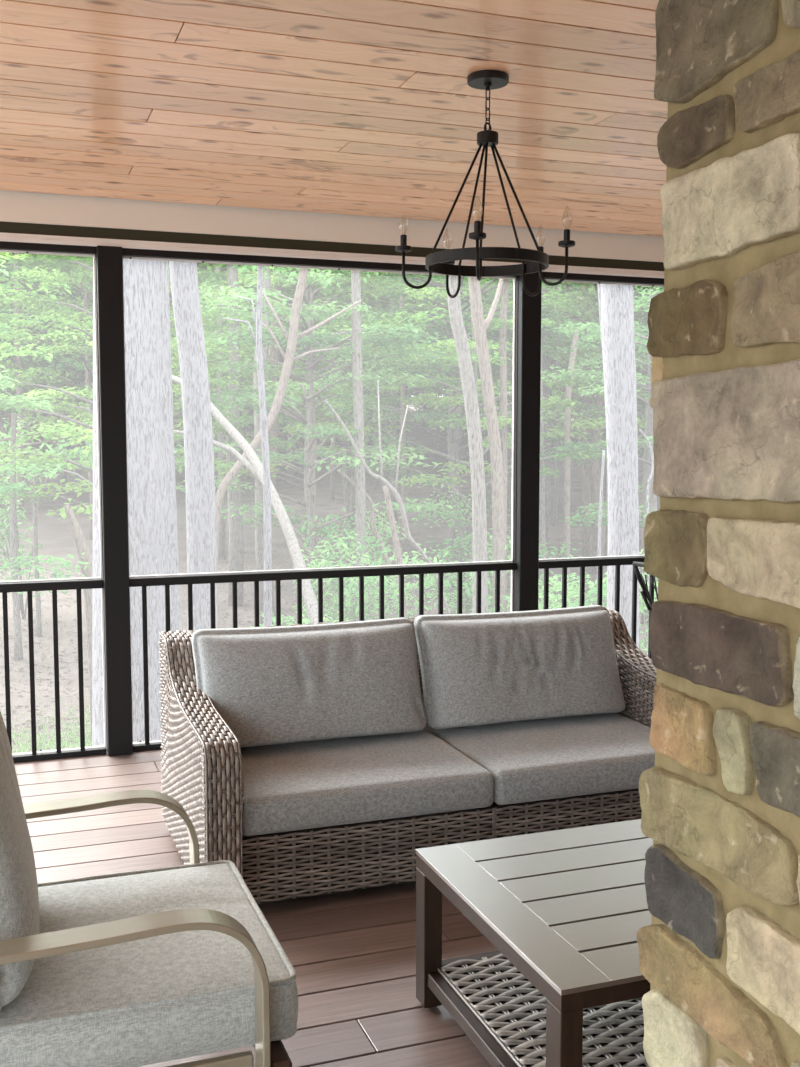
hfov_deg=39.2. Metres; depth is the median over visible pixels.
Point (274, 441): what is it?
tree
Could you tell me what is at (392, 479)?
trunk
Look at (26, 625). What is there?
fallen leaves
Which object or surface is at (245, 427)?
trunk
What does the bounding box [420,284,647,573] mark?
tree
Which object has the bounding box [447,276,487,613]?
tree
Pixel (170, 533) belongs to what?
tree
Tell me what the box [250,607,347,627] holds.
leafy shrub
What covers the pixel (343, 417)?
tree
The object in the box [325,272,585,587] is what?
tree
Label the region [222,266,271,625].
tree
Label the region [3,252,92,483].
tree
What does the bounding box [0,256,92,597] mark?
tree
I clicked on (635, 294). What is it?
tree
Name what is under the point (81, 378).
tree
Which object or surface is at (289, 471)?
tree
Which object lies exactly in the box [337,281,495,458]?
tree
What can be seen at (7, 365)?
tree
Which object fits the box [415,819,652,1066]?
coffee table
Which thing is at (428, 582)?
leafy shrub
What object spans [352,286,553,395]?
tree
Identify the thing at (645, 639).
leafy shrub
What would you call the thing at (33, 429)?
tree
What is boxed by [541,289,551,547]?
trunk
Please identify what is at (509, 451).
trunk
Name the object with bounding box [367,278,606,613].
tree
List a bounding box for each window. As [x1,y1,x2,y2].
[0,250,106,762]
[123,256,515,751]
[539,279,663,659]
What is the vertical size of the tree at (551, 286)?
12.814 m
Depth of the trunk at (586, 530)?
33.28 m
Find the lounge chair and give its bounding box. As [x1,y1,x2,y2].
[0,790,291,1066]
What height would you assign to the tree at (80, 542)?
3.427 m
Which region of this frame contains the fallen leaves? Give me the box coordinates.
[0,532,647,752]
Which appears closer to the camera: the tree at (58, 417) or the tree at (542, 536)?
the tree at (542, 536)
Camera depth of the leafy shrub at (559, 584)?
16.20 m
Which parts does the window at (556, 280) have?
rail, porch railing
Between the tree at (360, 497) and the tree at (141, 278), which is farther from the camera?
the tree at (360, 497)
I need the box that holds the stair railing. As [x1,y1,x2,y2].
[632,561,657,610]
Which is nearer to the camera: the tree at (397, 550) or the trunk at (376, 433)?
the tree at (397, 550)
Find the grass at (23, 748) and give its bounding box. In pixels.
[2,691,91,753]
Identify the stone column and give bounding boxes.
[637,0,799,1066]
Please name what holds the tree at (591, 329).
on the ground at (55, 535)
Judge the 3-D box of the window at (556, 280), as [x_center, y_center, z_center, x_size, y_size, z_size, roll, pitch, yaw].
[1.840,-0.234,6.997,2.225,2.574,0.057,-2,5,-20]
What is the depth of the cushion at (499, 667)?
4.71 m
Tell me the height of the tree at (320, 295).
15.609 m
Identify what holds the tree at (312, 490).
on the ground at (55, 535)
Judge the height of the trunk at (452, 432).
15.008 m
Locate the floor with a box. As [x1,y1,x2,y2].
[12,742,497,1066]
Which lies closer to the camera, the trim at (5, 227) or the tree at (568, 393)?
the trim at (5, 227)
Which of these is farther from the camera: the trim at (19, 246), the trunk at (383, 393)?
the trunk at (383, 393)
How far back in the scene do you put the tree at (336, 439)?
72.88 m
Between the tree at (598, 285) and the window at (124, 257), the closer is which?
the window at (124, 257)
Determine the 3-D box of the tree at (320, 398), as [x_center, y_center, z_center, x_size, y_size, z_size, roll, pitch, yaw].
[-8.289,-10.031,72.046,10.084,16.251,9.744,5,7,43]
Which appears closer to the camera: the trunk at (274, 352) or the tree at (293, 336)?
the tree at (293, 336)
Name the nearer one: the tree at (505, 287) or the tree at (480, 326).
the tree at (480, 326)
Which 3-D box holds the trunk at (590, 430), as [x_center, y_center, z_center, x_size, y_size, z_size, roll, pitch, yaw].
[6.772,-7.520,39.232,0.255,15.008,0.581,4,6,41]
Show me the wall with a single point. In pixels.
(15, 206)
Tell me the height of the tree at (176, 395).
17.806 m
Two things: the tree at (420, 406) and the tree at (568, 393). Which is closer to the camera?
the tree at (568, 393)
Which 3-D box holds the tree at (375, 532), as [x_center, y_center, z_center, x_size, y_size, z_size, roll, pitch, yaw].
[-0.275,0.714,20.249,1.776,3.773,0.146,-2,5,-20]
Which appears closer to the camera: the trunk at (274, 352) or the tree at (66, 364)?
the trunk at (274, 352)
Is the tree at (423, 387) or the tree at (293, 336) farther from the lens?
the tree at (423, 387)
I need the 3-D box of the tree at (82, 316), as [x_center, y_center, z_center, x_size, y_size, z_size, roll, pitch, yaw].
[-7.568,-5.506,32.453,7.282,12.797,7.987,1,5,15]
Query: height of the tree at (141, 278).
7.563 m
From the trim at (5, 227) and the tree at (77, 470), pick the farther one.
the tree at (77, 470)
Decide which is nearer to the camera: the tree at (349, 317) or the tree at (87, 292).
the tree at (87, 292)
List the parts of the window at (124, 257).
rail, porch railing, rail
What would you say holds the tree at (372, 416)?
on the ground at (55, 535)
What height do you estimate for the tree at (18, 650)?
4.948 m
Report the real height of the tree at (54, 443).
20.971 m
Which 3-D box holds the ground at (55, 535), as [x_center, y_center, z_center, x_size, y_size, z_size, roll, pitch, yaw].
[12.837,-6.672,52.159,180.000,13.293,150.000,-2,5,-20]
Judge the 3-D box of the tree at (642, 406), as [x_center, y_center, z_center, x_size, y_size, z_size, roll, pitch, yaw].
[7.667,-5.245,34.019,6.776,11.908,7.432,1,5,16]
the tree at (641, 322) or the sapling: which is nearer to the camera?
the sapling
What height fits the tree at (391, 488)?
5.056 m
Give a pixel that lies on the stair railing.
(645, 593)
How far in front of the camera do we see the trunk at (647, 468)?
23.84 m
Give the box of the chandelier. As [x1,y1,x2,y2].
[395,70,574,297]
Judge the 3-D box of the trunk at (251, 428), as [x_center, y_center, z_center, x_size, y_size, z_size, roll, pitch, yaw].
[-7.709,-10.258,56.961,0.413,15.008,0.939,-3,6,-27]
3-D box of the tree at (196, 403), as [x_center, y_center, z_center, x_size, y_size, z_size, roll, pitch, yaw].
[-2.150,-0.863,11.961,0.480,8.071,0.454,2,5,20]
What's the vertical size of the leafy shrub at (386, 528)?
2.974 m
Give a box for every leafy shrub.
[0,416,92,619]
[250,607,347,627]
[292,506,405,621]
[293,529,446,622]
[333,548,497,617]
[412,489,540,596]
[425,532,582,613]
[467,572,656,651]
[507,570,656,612]
[585,549,657,654]
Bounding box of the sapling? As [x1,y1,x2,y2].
[639,429,653,578]
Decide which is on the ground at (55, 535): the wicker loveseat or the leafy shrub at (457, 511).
the leafy shrub at (457, 511)
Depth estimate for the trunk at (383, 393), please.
73.99 m
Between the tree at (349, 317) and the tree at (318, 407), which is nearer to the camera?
the tree at (318, 407)
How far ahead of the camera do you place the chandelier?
3.72 m
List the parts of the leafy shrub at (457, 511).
stem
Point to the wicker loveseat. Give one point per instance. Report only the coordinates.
(201, 770)
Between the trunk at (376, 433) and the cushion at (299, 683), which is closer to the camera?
the cushion at (299, 683)
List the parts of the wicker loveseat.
armrest, seat, armrest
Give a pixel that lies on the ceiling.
(347, 107)
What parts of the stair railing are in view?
arm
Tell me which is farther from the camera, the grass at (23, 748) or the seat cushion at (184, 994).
the grass at (23, 748)
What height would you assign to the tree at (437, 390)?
12.722 m
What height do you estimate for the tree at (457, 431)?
12.240 m
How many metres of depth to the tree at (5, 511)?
24.64 m
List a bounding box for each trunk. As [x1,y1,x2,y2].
[13,253,24,517]
[42,410,47,452]
[215,264,224,558]
[226,264,243,606]
[244,405,247,437]
[246,278,253,475]
[253,266,275,624]
[267,267,283,529]
[330,287,335,499]
[347,299,351,456]
[364,299,367,471]
[374,295,377,489]
[382,393,384,444]
[389,295,397,520]
[399,274,407,560]
[447,301,458,526]
[507,294,512,477]
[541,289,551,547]
[553,284,560,525]
[581,283,590,558]
[589,284,596,526]
[605,439,607,556]
[641,287,658,624]
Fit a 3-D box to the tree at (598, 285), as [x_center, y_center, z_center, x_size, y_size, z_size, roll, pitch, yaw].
[3.363,-1.257,18.203,0.528,8.111,0.176,-2,5,-20]
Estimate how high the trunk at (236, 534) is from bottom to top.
15.006 m
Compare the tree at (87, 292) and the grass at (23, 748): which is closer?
the grass at (23, 748)
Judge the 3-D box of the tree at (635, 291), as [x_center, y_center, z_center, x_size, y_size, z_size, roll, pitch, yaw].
[7.165,-4.028,35.993,5.652,8.909,6.723,4,7,42]
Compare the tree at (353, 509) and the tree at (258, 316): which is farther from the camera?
the tree at (353, 509)
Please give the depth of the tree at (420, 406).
90.65 m
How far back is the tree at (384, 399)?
35.19 m
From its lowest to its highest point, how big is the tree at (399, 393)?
21.575 m
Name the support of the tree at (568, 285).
on the ground at (55, 535)
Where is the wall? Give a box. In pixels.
[0,190,664,261]
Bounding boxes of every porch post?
[95,245,132,755]
[513,272,541,610]
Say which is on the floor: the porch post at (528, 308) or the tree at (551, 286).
the porch post at (528, 308)
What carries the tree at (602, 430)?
on the ground at (55, 535)
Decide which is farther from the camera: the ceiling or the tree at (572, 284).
the tree at (572, 284)
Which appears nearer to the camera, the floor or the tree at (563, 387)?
the floor
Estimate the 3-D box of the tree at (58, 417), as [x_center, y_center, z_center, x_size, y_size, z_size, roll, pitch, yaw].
[-18.714,-11.571,62.178,9.455,15.237,9.136,3,6,32]
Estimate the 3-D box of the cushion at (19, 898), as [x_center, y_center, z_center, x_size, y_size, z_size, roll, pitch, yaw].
[-0.996,0.637,2.574,0.302,0.678,0.724,-2,5,-20]
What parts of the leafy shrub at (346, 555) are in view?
stem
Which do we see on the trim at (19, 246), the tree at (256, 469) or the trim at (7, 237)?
the trim at (7, 237)
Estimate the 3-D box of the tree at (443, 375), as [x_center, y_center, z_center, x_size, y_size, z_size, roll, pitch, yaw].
[4.320,-7.404,41.167,8.838,14.161,8.058,0,5,3]
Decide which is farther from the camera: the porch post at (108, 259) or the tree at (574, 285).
the tree at (574, 285)
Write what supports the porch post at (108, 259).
on the floor
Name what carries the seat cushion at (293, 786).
on the wicker loveseat
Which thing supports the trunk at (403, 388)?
on the ground at (55, 535)
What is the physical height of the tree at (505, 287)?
8.741 m
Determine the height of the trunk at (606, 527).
15.009 m
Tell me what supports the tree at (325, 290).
on the ground at (55, 535)
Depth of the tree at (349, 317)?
52.01 m
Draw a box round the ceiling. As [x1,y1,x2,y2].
[0,0,667,236]
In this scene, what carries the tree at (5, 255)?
on the ground at (55, 535)
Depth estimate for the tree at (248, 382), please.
46.02 m
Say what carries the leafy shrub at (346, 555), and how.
on the ground at (55, 535)
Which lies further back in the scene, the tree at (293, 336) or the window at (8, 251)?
the tree at (293, 336)
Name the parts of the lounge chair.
arm, arm, rail, rail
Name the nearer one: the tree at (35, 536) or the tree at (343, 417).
the tree at (35, 536)
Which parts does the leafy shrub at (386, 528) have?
stem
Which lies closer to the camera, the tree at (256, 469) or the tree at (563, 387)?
the tree at (256, 469)
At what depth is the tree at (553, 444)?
69.23 m
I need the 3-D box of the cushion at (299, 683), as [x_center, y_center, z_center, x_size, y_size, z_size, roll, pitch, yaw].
[-0.354,0.596,4.515,0.931,0.444,0.373,-2,5,-20]
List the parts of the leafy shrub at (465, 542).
stem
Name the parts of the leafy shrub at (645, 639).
stem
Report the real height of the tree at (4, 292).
18.280 m
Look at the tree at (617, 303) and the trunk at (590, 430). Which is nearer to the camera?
the tree at (617, 303)
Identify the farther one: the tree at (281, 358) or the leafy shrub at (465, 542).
the tree at (281, 358)
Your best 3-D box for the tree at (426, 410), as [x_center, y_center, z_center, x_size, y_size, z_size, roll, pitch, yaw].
[3.399,-6.120,45.352,6.599,10.403,7.850,0,5,1]
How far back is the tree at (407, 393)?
83.75 m
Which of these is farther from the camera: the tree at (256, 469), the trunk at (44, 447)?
the trunk at (44, 447)
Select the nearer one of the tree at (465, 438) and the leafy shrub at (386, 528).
the leafy shrub at (386, 528)
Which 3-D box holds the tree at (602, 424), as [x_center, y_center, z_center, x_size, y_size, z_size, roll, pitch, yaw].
[6.169,-4.211,29.401,6.398,11.244,7.018,2,5,19]
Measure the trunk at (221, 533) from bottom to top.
15.006 m
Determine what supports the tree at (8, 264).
on the ground at (55, 535)
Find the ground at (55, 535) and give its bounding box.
[0,403,659,753]
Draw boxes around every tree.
[0,252,92,483]
[0,253,92,418]
[0,253,92,504]
[0,253,92,509]
[0,253,182,539]
[0,254,250,519]
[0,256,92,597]
[0,258,92,453]
[0,264,172,492]
[1,258,244,401]
[1,342,72,433]
[2,264,71,453]
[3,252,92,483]
[3,255,171,459]
[4,292,82,438]
[6,409,73,430]
[10,401,22,659]
[23,257,253,440]
[33,450,42,636]
[34,263,270,471]
[64,504,92,737]
[65,263,302,417]
[92,258,163,746]
[160,261,181,631]
[169,261,217,630]
[169,263,361,482]
[169,264,337,476]
[172,375,317,623]
[173,265,325,454]
[173,395,243,450]
[174,264,453,624]
[174,268,428,563]
[181,267,336,411]
[204,269,420,483]
[211,265,431,542]
[215,268,361,608]
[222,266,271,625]
[225,398,340,444]
[240,269,431,547]
[272,270,366,458]
[278,273,427,535]
[278,288,371,448]
[285,288,396,436]
[298,290,435,439]
[306,402,317,598]
[315,271,576,545]
[319,302,372,442]
[323,276,590,586]
[324,380,450,613]
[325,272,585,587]
[329,282,444,447]
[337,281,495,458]
[337,469,410,617]
[346,385,439,417]
[352,271,367,620]
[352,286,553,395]
[362,275,646,380]
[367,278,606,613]
[373,386,462,432]
[383,486,406,617]
[386,387,448,426]
[397,277,512,499]
[397,294,556,460]
[407,279,639,420]
[412,278,565,507]
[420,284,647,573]
[426,335,467,443]
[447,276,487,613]
[462,286,594,400]
[468,277,504,612]
[490,282,640,506]
[499,279,508,611]
[499,287,638,445]
[539,330,545,589]
[541,286,663,529]
[542,282,648,476]
[542,287,663,465]
[546,286,648,551]
[551,284,570,450]
[552,284,647,489]
[558,286,648,457]
[564,329,578,602]
[572,284,647,427]
[594,294,646,398]
[597,284,607,505]
[597,450,604,590]
[601,284,638,648]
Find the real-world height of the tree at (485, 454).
16.362 m
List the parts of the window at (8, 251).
rail, porch railing, rail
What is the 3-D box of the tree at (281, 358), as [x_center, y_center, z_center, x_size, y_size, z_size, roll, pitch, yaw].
[-8.601,-13.954,55.968,13.567,22.420,13.733,1,5,9]
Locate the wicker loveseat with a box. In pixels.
[159,608,656,903]
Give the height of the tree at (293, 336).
8.010 m
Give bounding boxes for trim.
[0,221,663,270]
[0,232,663,277]
[0,241,663,284]
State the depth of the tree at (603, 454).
14.24 m
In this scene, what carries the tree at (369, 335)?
on the ground at (55, 535)
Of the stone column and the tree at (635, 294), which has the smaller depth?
the stone column
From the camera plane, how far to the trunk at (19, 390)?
40.59 m
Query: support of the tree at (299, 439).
on the ground at (55, 535)
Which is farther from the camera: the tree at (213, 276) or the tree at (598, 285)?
the tree at (213, 276)
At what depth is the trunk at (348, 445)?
63.80 m
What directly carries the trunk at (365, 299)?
on the ground at (55, 535)
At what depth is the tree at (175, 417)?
68.42 m
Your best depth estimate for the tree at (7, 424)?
78.44 m
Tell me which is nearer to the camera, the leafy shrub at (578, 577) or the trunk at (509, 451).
the leafy shrub at (578, 577)
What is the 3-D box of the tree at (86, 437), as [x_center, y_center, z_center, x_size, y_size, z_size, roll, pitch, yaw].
[-8.623,-3.229,21.411,7.018,11.244,6.398,-3,6,-28]
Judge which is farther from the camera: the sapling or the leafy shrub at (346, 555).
the leafy shrub at (346, 555)
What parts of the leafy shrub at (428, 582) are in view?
stem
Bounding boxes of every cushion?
[0,711,39,1010]
[0,860,297,1066]
[191,617,426,747]
[240,728,493,835]
[414,605,624,729]
[425,713,654,804]
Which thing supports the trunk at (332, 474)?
on the ground at (55, 535)
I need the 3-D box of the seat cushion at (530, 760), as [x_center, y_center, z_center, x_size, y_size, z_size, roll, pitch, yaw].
[0.649,0.894,4.644,0.916,0.149,0.788,-2,5,-20]
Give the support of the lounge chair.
on the floor
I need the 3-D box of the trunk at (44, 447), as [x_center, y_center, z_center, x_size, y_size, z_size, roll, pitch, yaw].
[-21.028,-12.061,66.684,0.962,15.008,0.423,0,5,2]
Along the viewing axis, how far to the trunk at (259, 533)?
23.97 m
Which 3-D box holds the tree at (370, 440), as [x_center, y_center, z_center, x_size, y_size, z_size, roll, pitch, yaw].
[-1.940,-14.966,74.778,11.002,17.961,10.869,2,5,25]
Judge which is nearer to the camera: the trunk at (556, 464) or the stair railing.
the stair railing
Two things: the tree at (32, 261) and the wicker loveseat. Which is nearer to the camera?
the wicker loveseat

